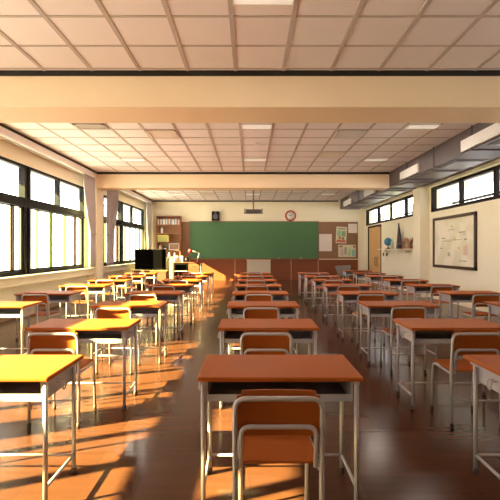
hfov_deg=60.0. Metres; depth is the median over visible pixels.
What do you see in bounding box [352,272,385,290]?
student desk
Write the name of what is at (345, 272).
student desk
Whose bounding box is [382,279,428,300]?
student desk
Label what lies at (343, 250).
poster
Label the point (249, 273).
chair
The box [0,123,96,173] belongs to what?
trim
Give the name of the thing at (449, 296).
student desk
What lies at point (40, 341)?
chair
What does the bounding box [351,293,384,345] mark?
chair
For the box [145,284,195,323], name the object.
student desk
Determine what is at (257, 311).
chair
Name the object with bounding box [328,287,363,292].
tray
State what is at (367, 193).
grille
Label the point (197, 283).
tray
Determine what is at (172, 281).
chair
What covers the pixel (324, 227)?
board
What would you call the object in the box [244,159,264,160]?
diffuser
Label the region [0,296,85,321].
baseboard
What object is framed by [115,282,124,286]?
tray
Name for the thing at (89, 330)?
student desk
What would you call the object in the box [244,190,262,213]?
ceiling projector
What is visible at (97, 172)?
trim
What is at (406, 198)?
window
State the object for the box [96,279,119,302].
chair
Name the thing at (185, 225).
board
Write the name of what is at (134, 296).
chair
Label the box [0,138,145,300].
wall
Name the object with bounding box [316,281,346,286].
tray
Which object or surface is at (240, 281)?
student desk
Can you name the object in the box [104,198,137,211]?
window
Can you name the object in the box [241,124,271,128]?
recessed light
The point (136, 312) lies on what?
tray
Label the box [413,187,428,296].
column
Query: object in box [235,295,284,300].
tray
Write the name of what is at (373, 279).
tray
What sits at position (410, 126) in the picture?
recessed light
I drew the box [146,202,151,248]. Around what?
curtain
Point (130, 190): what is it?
trim
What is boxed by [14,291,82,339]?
student desk
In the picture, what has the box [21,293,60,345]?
chair
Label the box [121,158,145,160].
recessed light
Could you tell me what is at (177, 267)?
storage box
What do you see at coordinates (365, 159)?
diffuser
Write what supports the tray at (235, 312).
on the student desk at (235, 308)
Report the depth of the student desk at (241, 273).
12.09 m
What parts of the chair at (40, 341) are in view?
frame, backrest, leg, seat, leg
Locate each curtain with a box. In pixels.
[83,173,96,266]
[105,190,118,264]
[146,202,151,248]
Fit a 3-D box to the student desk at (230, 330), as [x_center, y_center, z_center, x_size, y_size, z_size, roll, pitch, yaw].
[0.150,0.965,3.741,0.846,0.670,0.473,0,0,0]
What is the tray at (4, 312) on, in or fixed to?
on the student desk at (21, 309)
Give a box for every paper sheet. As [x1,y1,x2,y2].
[319,234,331,250]
[348,224,356,232]
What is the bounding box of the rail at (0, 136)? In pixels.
[0,136,82,174]
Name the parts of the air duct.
access panel, access panel, access panel, access panel, access panel, access panel, access panel, access panel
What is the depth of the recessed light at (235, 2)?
3.71 m
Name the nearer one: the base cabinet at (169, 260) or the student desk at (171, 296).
the student desk at (171, 296)
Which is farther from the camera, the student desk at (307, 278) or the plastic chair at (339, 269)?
the plastic chair at (339, 269)
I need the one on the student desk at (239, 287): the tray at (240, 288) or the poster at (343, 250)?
the tray at (240, 288)
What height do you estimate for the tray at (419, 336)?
0.110 m
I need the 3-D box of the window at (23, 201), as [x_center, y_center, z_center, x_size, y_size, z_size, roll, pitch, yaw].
[-4.540,-0.605,9.020,0.140,2.190,5.440,0,0,0]
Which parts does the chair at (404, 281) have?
backrest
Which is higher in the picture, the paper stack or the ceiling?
the ceiling
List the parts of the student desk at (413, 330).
leg, rail, panel, leg, cross rail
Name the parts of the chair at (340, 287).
leg, backrest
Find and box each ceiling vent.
[73,124,108,128]
[146,130,179,138]
[318,152,345,157]
[332,130,366,138]
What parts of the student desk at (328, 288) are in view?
leg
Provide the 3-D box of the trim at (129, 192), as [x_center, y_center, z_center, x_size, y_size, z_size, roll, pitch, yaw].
[-4.305,-2.055,15.572,0.190,0.180,6.345,0,0,0]
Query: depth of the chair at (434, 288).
7.25 m
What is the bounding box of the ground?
[0,260,123,270]
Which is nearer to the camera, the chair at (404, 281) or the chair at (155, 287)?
the chair at (155, 287)
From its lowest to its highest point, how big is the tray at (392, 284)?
0.110 m
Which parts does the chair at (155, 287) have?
backrest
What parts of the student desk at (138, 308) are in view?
leg, cross rail, leg, panel, leg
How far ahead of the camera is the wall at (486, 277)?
10.34 m
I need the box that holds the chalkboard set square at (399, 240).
[397,223,401,244]
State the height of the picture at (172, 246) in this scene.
0.220 m
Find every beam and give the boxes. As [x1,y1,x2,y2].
[0,76,499,122]
[95,174,388,189]
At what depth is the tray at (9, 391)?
2.31 m
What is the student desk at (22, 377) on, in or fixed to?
on the floor
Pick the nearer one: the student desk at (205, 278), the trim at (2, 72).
the trim at (2, 72)
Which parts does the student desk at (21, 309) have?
leg, panel, leg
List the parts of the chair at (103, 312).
leg, backrest, leg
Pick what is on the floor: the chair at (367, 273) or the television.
the chair at (367, 273)
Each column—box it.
[388,202,399,218]
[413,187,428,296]
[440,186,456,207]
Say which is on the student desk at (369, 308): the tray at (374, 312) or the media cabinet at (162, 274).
the tray at (374, 312)
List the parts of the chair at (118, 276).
backrest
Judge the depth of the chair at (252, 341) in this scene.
3.16 m
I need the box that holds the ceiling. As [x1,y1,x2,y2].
[0,0,499,199]
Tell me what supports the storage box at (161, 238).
on the bookcase at (174, 232)
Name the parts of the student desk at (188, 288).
leg, leg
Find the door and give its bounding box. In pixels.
[368,224,380,282]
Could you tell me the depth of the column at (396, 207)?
21.50 m
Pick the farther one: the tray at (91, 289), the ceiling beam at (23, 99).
the tray at (91, 289)
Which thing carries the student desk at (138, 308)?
on the floor
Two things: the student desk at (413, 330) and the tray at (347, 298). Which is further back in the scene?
the tray at (347, 298)
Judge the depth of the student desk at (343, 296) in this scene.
6.42 m
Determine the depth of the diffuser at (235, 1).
3.70 m
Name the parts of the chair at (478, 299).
seat, backrest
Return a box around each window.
[0,156,84,276]
[0,161,74,189]
[103,195,144,265]
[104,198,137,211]
[366,194,412,225]
[431,164,499,211]
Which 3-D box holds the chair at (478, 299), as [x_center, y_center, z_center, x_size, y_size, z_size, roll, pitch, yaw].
[3.199,0.941,6.036,0.389,0.718,0.424,0,0,2]
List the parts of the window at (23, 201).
sash, sash, post, sash, sash, sash, sash, sash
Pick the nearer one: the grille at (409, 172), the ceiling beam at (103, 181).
the grille at (409, 172)
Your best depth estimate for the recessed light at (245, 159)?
10.15 m
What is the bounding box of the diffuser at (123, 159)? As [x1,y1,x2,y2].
[123,159,144,160]
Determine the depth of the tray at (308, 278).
10.71 m
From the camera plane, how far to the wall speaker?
18.60 m
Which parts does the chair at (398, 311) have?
leg, seat, backrest, leg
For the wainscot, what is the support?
attached to the wall at (321, 214)
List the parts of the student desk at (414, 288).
panel, leg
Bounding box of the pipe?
[362,158,499,209]
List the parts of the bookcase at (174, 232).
panel, panel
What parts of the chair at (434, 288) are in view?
seat, backrest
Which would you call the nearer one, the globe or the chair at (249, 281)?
the chair at (249, 281)
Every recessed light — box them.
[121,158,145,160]
[233,0,293,5]
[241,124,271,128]
[244,158,265,160]
[364,158,388,160]
[404,124,440,128]
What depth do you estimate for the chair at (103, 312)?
4.51 m
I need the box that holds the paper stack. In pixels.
[176,256,183,261]
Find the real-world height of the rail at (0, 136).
0.020 m
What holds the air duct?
hanging from the ceiling
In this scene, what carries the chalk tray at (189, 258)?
on the chalkboard at (213, 240)
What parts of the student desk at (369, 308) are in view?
leg, panel, leg, cross rail, panel, leg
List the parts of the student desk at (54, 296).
leg, panel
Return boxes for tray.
[0,308,20,316]
[0,382,42,400]
[19,295,68,302]
[76,331,121,342]
[88,287,102,292]
[94,308,157,316]
[115,277,140,281]
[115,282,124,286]
[128,295,176,301]
[167,282,198,286]
[174,287,189,292]
[178,277,205,281]
[189,258,318,259]
[207,382,351,400]
[224,331,312,342]
[231,308,294,316]
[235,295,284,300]
[239,287,277,290]
[307,277,334,281]
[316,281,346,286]
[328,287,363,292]
[344,295,393,302]
[357,274,364,277]
[370,308,433,316]
[371,277,380,281]
[390,282,400,286]
[414,331,454,342]
[416,287,430,292]
[451,295,472,302]
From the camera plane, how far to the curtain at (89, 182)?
11.55 m
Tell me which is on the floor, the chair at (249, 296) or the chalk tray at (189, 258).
the chair at (249, 296)
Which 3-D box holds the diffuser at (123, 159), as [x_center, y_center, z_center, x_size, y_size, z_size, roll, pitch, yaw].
[-2.740,-2.129,10.190,0.500,0.014,0.236,0,0,0]
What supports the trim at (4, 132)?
attached to the wall at (9, 150)
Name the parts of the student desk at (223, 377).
leg, panel, rail, leg, cross rail, leg, rail, panel, leg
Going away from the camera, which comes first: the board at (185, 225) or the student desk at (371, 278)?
the student desk at (371, 278)
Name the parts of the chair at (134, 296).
backrest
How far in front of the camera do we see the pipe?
10.48 m
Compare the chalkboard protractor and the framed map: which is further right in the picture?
the framed map
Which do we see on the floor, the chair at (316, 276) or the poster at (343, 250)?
the chair at (316, 276)
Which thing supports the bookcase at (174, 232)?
on the floor
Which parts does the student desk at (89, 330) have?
cross rail, leg, panel, rail, leg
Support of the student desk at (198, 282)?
on the floor
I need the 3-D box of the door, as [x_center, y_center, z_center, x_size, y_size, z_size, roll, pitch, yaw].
[4.968,0.165,17.150,0.164,2.270,1.800,0,0,0]
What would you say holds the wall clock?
attached to the wall at (321, 214)
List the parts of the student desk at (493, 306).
leg, panel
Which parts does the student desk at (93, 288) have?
panel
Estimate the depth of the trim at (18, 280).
8.95 m
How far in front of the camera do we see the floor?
3.15 m
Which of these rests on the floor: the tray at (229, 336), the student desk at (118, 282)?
the student desk at (118, 282)
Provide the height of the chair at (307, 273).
0.718 m
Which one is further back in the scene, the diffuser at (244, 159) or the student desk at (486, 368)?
the diffuser at (244, 159)
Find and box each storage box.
[157,235,168,241]
[174,264,187,274]
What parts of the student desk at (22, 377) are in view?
cross rail, leg, panel, rail, leg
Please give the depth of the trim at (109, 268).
14.11 m
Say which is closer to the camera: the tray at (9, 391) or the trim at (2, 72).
the tray at (9, 391)
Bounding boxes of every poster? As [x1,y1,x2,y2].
[336,227,346,242]
[338,245,355,256]
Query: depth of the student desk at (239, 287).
7.91 m
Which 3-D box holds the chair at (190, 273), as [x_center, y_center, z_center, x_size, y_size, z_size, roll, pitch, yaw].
[-1.419,0.941,11.491,0.389,0.718,0.424,0,0,2]
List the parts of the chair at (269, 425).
leg, seat, backrest, leg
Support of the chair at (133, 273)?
on the floor
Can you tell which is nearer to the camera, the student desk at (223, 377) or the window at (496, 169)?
the student desk at (223, 377)
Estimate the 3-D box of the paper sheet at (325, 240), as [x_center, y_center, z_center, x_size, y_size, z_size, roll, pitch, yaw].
[3.267,-0.320,18.735,0.545,0.744,0.005,0,0,0]
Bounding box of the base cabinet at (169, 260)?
[166,257,173,278]
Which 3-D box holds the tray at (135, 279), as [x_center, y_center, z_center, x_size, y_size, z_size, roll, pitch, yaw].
[-2.965,0.710,10.528,0.730,0.110,0.352,0,0,0]
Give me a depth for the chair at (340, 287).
7.28 m
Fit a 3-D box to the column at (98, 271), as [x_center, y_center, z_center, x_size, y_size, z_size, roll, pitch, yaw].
[-4.355,-0.205,12.150,0.290,3.010,0.500,0,0,0]
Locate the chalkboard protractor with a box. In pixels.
[402,238,409,248]
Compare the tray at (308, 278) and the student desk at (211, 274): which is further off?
the student desk at (211, 274)
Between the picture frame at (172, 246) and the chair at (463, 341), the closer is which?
the chair at (463, 341)
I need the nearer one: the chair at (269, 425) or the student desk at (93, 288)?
the chair at (269, 425)
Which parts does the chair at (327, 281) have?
backrest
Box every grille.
[343,198,351,206]
[364,190,375,196]
[400,163,419,179]
[461,123,499,151]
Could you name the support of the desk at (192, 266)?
on the floor
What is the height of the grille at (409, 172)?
0.195 m
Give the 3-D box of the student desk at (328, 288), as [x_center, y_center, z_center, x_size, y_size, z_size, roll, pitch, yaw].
[1.746,0.965,7.857,0.846,0.670,0.473,0,0,0]
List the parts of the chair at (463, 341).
leg, seat, leg, frame, backrest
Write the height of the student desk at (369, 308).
0.670 m
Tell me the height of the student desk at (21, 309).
0.670 m
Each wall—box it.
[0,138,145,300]
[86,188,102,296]
[146,200,363,279]
[364,157,499,311]
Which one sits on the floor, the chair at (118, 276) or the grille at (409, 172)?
the chair at (118, 276)
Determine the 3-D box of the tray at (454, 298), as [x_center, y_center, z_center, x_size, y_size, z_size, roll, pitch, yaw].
[3.291,0.710,6.468,0.730,0.110,0.352,0,0,0]
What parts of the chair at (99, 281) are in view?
backrest, seat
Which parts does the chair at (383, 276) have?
backrest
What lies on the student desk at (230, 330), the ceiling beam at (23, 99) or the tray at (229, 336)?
the tray at (229, 336)
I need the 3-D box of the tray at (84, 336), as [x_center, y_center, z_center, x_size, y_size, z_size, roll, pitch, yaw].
[-1.413,0.710,3.729,0.730,0.110,0.352,0,0,0]
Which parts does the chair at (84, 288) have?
backrest, seat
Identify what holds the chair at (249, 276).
on the floor
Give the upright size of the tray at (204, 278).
0.110 m
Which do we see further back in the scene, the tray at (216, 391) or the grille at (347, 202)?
the grille at (347, 202)
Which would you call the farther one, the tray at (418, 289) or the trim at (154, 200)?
the trim at (154, 200)
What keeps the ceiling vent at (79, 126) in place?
in the ceiling
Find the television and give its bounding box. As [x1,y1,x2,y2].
[135,249,165,269]
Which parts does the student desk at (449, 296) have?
leg, panel, leg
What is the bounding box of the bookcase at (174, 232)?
[156,216,181,269]
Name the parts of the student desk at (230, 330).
leg, panel, leg, panel, leg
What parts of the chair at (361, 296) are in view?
leg, backrest, leg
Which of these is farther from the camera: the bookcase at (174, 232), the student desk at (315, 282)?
the bookcase at (174, 232)
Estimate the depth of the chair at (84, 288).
7.24 m
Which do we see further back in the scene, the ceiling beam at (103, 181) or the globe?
the globe
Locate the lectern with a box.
[247,260,270,274]
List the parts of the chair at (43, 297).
backrest, frame, seat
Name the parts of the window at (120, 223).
sash, sash, sash, sash, post, sash, sash, sash, sash, sash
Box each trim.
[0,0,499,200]
[0,70,499,75]
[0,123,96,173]
[0,126,96,177]
[0,268,94,288]
[97,172,389,173]
[103,263,134,272]
[120,190,152,204]
[130,190,152,200]
[153,200,337,201]
[158,206,337,206]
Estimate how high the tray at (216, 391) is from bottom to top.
0.110 m
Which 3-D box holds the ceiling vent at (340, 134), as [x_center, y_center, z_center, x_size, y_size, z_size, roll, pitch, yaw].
[1.827,-2.127,7.975,0.524,0.020,0.530,0,0,0]
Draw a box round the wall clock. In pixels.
[285,210,295,220]
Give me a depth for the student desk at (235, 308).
5.10 m
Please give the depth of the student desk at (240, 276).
10.70 m
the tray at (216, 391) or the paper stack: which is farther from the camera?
the paper stack
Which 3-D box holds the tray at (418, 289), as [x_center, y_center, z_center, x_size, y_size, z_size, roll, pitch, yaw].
[3.289,0.710,7.833,0.730,0.110,0.352,0,0,0]
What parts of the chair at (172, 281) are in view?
backrest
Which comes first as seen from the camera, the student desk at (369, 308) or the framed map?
the student desk at (369, 308)
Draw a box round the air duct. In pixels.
[340,123,499,208]
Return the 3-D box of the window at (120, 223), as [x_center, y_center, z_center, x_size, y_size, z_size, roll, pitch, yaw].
[-4.540,-0.605,15.825,0.140,2.190,5.050,0,0,0]
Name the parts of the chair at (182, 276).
backrest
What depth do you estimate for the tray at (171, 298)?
6.65 m
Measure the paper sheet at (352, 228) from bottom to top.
0.398 m
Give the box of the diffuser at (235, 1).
[234,0,292,3]
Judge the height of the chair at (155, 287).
0.718 m
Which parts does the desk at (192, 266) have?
panel, drawer, drawer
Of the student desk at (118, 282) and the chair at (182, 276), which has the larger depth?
the chair at (182, 276)
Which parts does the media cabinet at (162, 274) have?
door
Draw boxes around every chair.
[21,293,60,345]
[26,329,96,428]
[65,285,94,318]
[95,306,139,374]
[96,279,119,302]
[116,275,135,300]
[129,293,162,345]
[131,272,148,290]
[152,285,177,326]
[169,279,189,313]
[180,275,197,304]
[188,272,203,299]
[232,389,324,499]
[240,329,292,354]
[243,305,279,318]
[245,293,272,300]
[246,279,265,283]
[246,285,267,290]
[247,272,261,274]
[247,275,262,278]
[305,272,319,299]
[313,275,330,306]
[322,279,342,313]
[334,285,359,327]
[335,265,350,278]
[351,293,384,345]
[364,272,379,290]
[377,275,397,300]
[380,305,426,373]
[397,279,419,300]
[423,285,452,318]
[430,329,499,428]
[461,293,499,323]
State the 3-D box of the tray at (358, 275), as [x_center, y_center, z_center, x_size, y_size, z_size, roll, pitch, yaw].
[3.274,0.710,11.943,0.730,0.110,0.352,0,0,0]
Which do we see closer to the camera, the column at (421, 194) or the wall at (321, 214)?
the column at (421, 194)
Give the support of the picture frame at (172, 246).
on the bookcase at (174, 232)
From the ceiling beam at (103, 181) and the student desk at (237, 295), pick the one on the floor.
the student desk at (237, 295)
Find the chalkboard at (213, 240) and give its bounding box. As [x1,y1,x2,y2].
[189,221,318,259]
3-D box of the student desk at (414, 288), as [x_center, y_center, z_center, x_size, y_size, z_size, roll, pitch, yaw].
[3.289,0.965,7.846,0.846,0.670,0.473,0,0,0]
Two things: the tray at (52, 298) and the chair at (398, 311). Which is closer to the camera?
the chair at (398, 311)
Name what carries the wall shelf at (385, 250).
attached to the wall at (486, 277)
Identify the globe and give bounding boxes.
[384,237,391,248]
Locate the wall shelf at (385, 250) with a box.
[377,249,412,252]
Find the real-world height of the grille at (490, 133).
0.195 m
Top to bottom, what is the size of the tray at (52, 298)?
0.110 m
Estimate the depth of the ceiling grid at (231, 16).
5.10 m
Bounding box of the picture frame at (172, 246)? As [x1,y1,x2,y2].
[169,243,178,249]
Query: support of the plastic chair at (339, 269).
on the floor
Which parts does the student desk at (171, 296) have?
cross rail, leg, leg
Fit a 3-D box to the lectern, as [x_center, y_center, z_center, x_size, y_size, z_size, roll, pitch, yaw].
[0.356,0.853,17.850,0.995,0.894,0.540,0,0,0]
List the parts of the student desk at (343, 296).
leg, leg, cross rail, panel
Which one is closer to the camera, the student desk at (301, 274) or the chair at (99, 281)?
the chair at (99, 281)
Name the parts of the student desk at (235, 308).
leg, panel, leg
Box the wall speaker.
[212,211,219,220]
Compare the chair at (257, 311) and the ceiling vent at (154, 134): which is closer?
the chair at (257, 311)
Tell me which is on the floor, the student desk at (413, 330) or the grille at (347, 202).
the student desk at (413, 330)
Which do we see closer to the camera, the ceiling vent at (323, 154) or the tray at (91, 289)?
the tray at (91, 289)
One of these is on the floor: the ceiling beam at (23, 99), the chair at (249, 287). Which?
the chair at (249, 287)
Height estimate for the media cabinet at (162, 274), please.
0.578 m
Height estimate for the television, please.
0.750 m
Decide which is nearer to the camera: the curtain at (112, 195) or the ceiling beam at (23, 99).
the ceiling beam at (23, 99)
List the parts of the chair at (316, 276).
backrest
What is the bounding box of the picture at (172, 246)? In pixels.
[170,244,177,248]
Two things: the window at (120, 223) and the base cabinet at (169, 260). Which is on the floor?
the base cabinet at (169, 260)
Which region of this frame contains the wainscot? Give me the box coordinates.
[153,260,357,279]
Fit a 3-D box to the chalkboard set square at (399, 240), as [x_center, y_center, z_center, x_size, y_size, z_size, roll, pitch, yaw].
[4.820,-0.460,13.960,0.050,0.840,0.520,0,0,0]
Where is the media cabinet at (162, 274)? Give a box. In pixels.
[132,270,169,286]
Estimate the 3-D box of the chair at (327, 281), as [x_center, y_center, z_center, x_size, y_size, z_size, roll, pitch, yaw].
[1.665,0.941,8.794,0.389,0.718,0.424,0,0,1]
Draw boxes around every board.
[182,222,188,258]
[319,222,357,258]
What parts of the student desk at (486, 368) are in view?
leg, panel, rail, cross rail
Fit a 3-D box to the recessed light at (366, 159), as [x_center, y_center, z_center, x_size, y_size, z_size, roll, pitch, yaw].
[2.970,-2.126,10.190,0.524,0.022,0.260,0,0,0]
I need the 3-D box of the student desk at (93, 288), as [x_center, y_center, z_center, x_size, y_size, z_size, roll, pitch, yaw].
[-2.964,0.965,7.852,0.846,0.670,0.473,0,0,0]
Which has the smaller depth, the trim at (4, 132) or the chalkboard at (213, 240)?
the trim at (4, 132)
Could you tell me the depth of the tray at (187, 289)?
7.99 m
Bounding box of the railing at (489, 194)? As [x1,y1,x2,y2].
[372,193,492,222]
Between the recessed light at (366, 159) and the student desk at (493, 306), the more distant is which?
the recessed light at (366, 159)
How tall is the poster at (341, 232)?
0.733 m
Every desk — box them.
[0,301,41,354]
[0,355,83,499]
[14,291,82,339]
[25,319,140,409]
[58,284,112,318]
[87,279,132,312]
[89,301,168,363]
[108,275,146,300]
[123,291,184,339]
[124,272,157,290]
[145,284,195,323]
[162,279,202,312]
[173,262,204,278]
[174,275,209,304]
[182,272,213,297]
[197,355,362,499]
[218,319,318,409]
[227,301,299,354]
[232,291,288,318]
[235,284,281,318]
[237,279,276,283]
[239,275,272,278]
[240,272,270,274]
[298,272,329,297]
[303,275,339,303]
[310,279,352,311]
[321,284,372,323]
[335,291,398,339]
[342,270,371,290]
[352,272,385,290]
[357,301,439,363]
[365,275,403,300]
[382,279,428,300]
[392,319,499,409]
[404,284,459,318]
[436,291,499,318]
[464,355,499,478]
[483,301,499,320]
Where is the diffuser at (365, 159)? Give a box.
[365,159,386,160]
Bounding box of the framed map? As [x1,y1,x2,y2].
[433,211,476,270]
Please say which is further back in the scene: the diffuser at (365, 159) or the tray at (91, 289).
the diffuser at (365, 159)
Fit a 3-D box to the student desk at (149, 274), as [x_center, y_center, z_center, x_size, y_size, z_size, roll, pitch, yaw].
[-2.980,0.965,11.925,0.846,0.670,0.473,0,0,0]
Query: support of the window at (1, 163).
in the wall at (9, 150)
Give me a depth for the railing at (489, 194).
14.68 m
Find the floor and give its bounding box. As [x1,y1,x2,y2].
[0,280,499,499]
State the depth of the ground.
46.51 m
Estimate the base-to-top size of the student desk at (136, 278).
0.670 m
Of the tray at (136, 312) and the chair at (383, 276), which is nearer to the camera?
the tray at (136, 312)
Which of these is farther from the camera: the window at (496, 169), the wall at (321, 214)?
the wall at (321, 214)
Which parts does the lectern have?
panel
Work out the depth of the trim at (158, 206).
18.75 m

